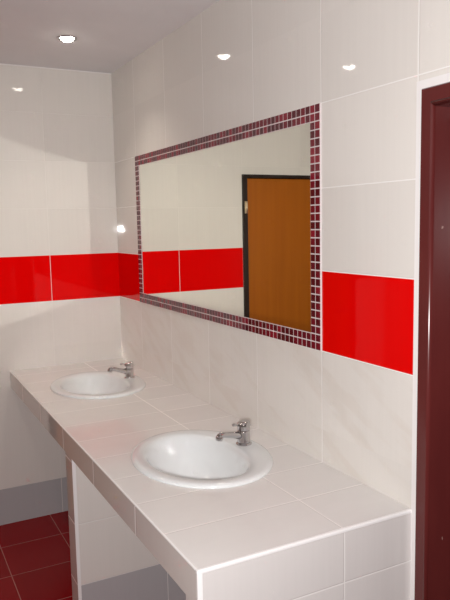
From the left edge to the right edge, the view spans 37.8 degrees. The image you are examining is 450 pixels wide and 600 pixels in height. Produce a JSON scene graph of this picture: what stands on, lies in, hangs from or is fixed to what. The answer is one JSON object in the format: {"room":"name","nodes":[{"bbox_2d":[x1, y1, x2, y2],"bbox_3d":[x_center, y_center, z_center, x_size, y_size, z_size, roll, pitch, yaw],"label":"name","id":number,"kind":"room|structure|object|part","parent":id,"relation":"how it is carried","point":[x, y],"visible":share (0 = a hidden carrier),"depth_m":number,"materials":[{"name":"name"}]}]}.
{"room":"public restroom","nodes":[
{"label":"public restroom","id":0,"kind":"room"},
{"bbox_2d":[0,511,72,599],"bbox_3d":[-0.283,1.489,1.613,2.520,0.120,4.590,-5,7,-27],"label":"floor","id":1,"kind":"structure","parent":0,"point":[35,559],"depth_m":3.19,"materials":[{"name":"red tile"}]},
{"bbox_2d":[10,358,411,599],"bbox_3d":[-0.319,0.883,2.668,0.628,0.842,2.345,-5,7,-27],"label":"countertop","id":2,"kind":"structure","parent":1,"relation":"on","point":[306,529],"depth_m":1.85,"materials":[{"name":"tile"}]},
{"bbox_3d":[-0.575,0.946,2.561,0.013,0.752,0.007,-5,7,-27],"label":"corner trim","id":3,"kind":"part","parent":2,"relation":"part of","materials":[{"name":"white plastic"}]},
{"bbox_2d":[50,371,145,398],"bbox_3d":[-0.609,0.477,3.169,0.442,0.162,0.550,-5,7,-27],"label":"washbasin","id":4,"kind":"object","parent":2,"relation":"in","point":[93,384],"visible":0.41,"depth_m":3.28,"materials":[{"name":"white ceramic"}]},
{"bbox_3d":[-0.606,0.489,2.482,0.005,0.005,2.333,-5,7,-27],"label":"edge trim","id":5,"kind":"part","parent":2,"relation":"part of","materials":[{"name":"white tile"}]},
{"bbox_2d":[107,361,134,378],"bbox_3d":[-0.510,0.347,3.223,0.140,0.081,0.055,-5,8,-29],"label":"mixer tap","id":6,"kind":"object","parent":2,"relation":"on","point":[128,371],"visible":1,"depth_m":3.22,"materials":[{"name":"silver metal"}]},
{"bbox_3d":[-0.522,0.346,3.216,0.100,0.050,0.030,-5,8,-29],"label":"spout","id":7,"kind":"part","parent":6,"relation":"part of","materials":[{"name":"silver metal"}]},
{"bbox_3d":[-0.338,0.920,2.740,0.600,0.753,0.105,-5,7,-27],"label":"support panel","id":8,"kind":"part","parent":2,"relation":"part of","materials":[{"name":"tile"}]},
{"bbox_3d":[-0.056,0.641,1.454,0.013,0.086,0.005,-5,7,-27],"label":"corner trim","id":9,"kind":"part","parent":2,"relation":"part of","materials":[{"name":"white plastic"}]},
{"bbox_2d":[131,430,272,488],"bbox_3d":[-0.078,0.583,2.162,0.442,0.162,0.550,-5,7,-27],"label":"washbasin","id":10,"kind":"object","parent":2,"relation":"in","point":[181,458],"visible":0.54,"depth_m":2.25,"materials":[{"name":"white ceramic"}]},
{"bbox_2d":[215,419,251,445],"bbox_3d":[0.028,0.453,2.213,0.140,0.081,0.055,-6,8,-33],"label":"mixer tap","id":11,"kind":"object","parent":2,"relation":"on","point":[242,434],"visible":1,"depth_m":2.21,"materials":[{"name":"silver metal"}]},
{"bbox_3d":[0.017,0.457,2.206,0.099,0.040,0.030,-6,8,-33],"label":"spout","id":12,"kind":"part","parent":11,"relation":"part of","materials":[{"name":"silver metal"}]},
{"bbox_3d":[0.209,1.031,1.687,0.614,0.753,0.095,-5,7,-27],"label":"support panel","id":13,"kind":"part","parent":2,"relation":"part of","materials":[{"name":"tile"}]},
{"bbox_3d":[0.214,0.579,1.593,0.627,0.011,0.011,-5,7,-27],"label":"edge trim","id":14,"kind":"part","parent":2,"relation":"part of","materials":[{"name":"white tile"}]},
{"bbox_2d":[0,65,121,524],"bbox_3d":[-1.413,0.020,3.401,2.370,2.432,0.120,-5,7,-27],"label":"wall","id":15,"kind":"structure","parent":0,"point":[60,290],"depth_m":3.56,"materials":[{"name":"tile"}]},
{"bbox_2d":[0,63,111,73],"bbox_3d":[-1.488,-1.174,3.165,1.950,0.006,0.006,-5,7,-27],"label":"trim","id":16,"kind":"structure","parent":15,"relation":"attached to","point":[0,63],"depth_m":3.47,"materials":[{"name":"white"}]},
{"bbox_2d":[0,0,218,72],"bbox_3d":[-0.334,-1.046,1.320,2.520,0.120,4.590,-5,7,-27],"label":"ceiling","id":17,"kind":"structure","parent":0,"point":[110,34],"depth_m":2.79,"materials":[{"name":"white paint"}]},
{"bbox_2d":[57,35,76,41],"bbox_3d":[-0.702,-1.155,2.919,0.090,0.016,0.090,-5,7,-27],"label":"recessed light","id":18,"kind":"object","parent":17,"relation":"in","point":[65,38],"visible":1,"depth_m":2.90,"materials":[{"name":"silver metal"}]},
{"bbox_2d":[111,0,449,508],"bbox_3d":[0.541,0.153,1.907,0.300,2.432,4.350,-5,7,-27],"label":"wall","id":19,"kind":"structure","parent":0,"point":[346,405],"depth_m":1.99,"materials":[{"name":"tile"}]},
{"bbox_2d":[135,103,321,350],"bbox_3d":[-0.081,-0.288,2.704,0.006,0.749,1.600,-5,7,-27],"label":"wall mirror","id":20,"kind":"object","parent":19,"relation":"attached to","point":[229,221],"visible":1,"depth_m":2.44,"materials":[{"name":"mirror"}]},
{"bbox_2d":[410,73,449,599],"bbox_3d":[0.701,0.469,1.319,0.005,1.934,0.907,-5,7,-27],"label":"trim","id":21,"kind":"structure","parent":19,"relation":"attached to","point":[444,78],"depth_m":1.66,"materials":[{"name":"white"}]},
{"bbox_2d":[414,82,449,599],"bbox_3d":[0.823,0.472,1.370,0.299,1.912,0.883,-5,7,-27],"label":"door","id":22,"kind":"structure","parent":19,"relation":"in","point":[432,526],"depth_m":1.63,"materials":[{"name":"paint"}]}
]}

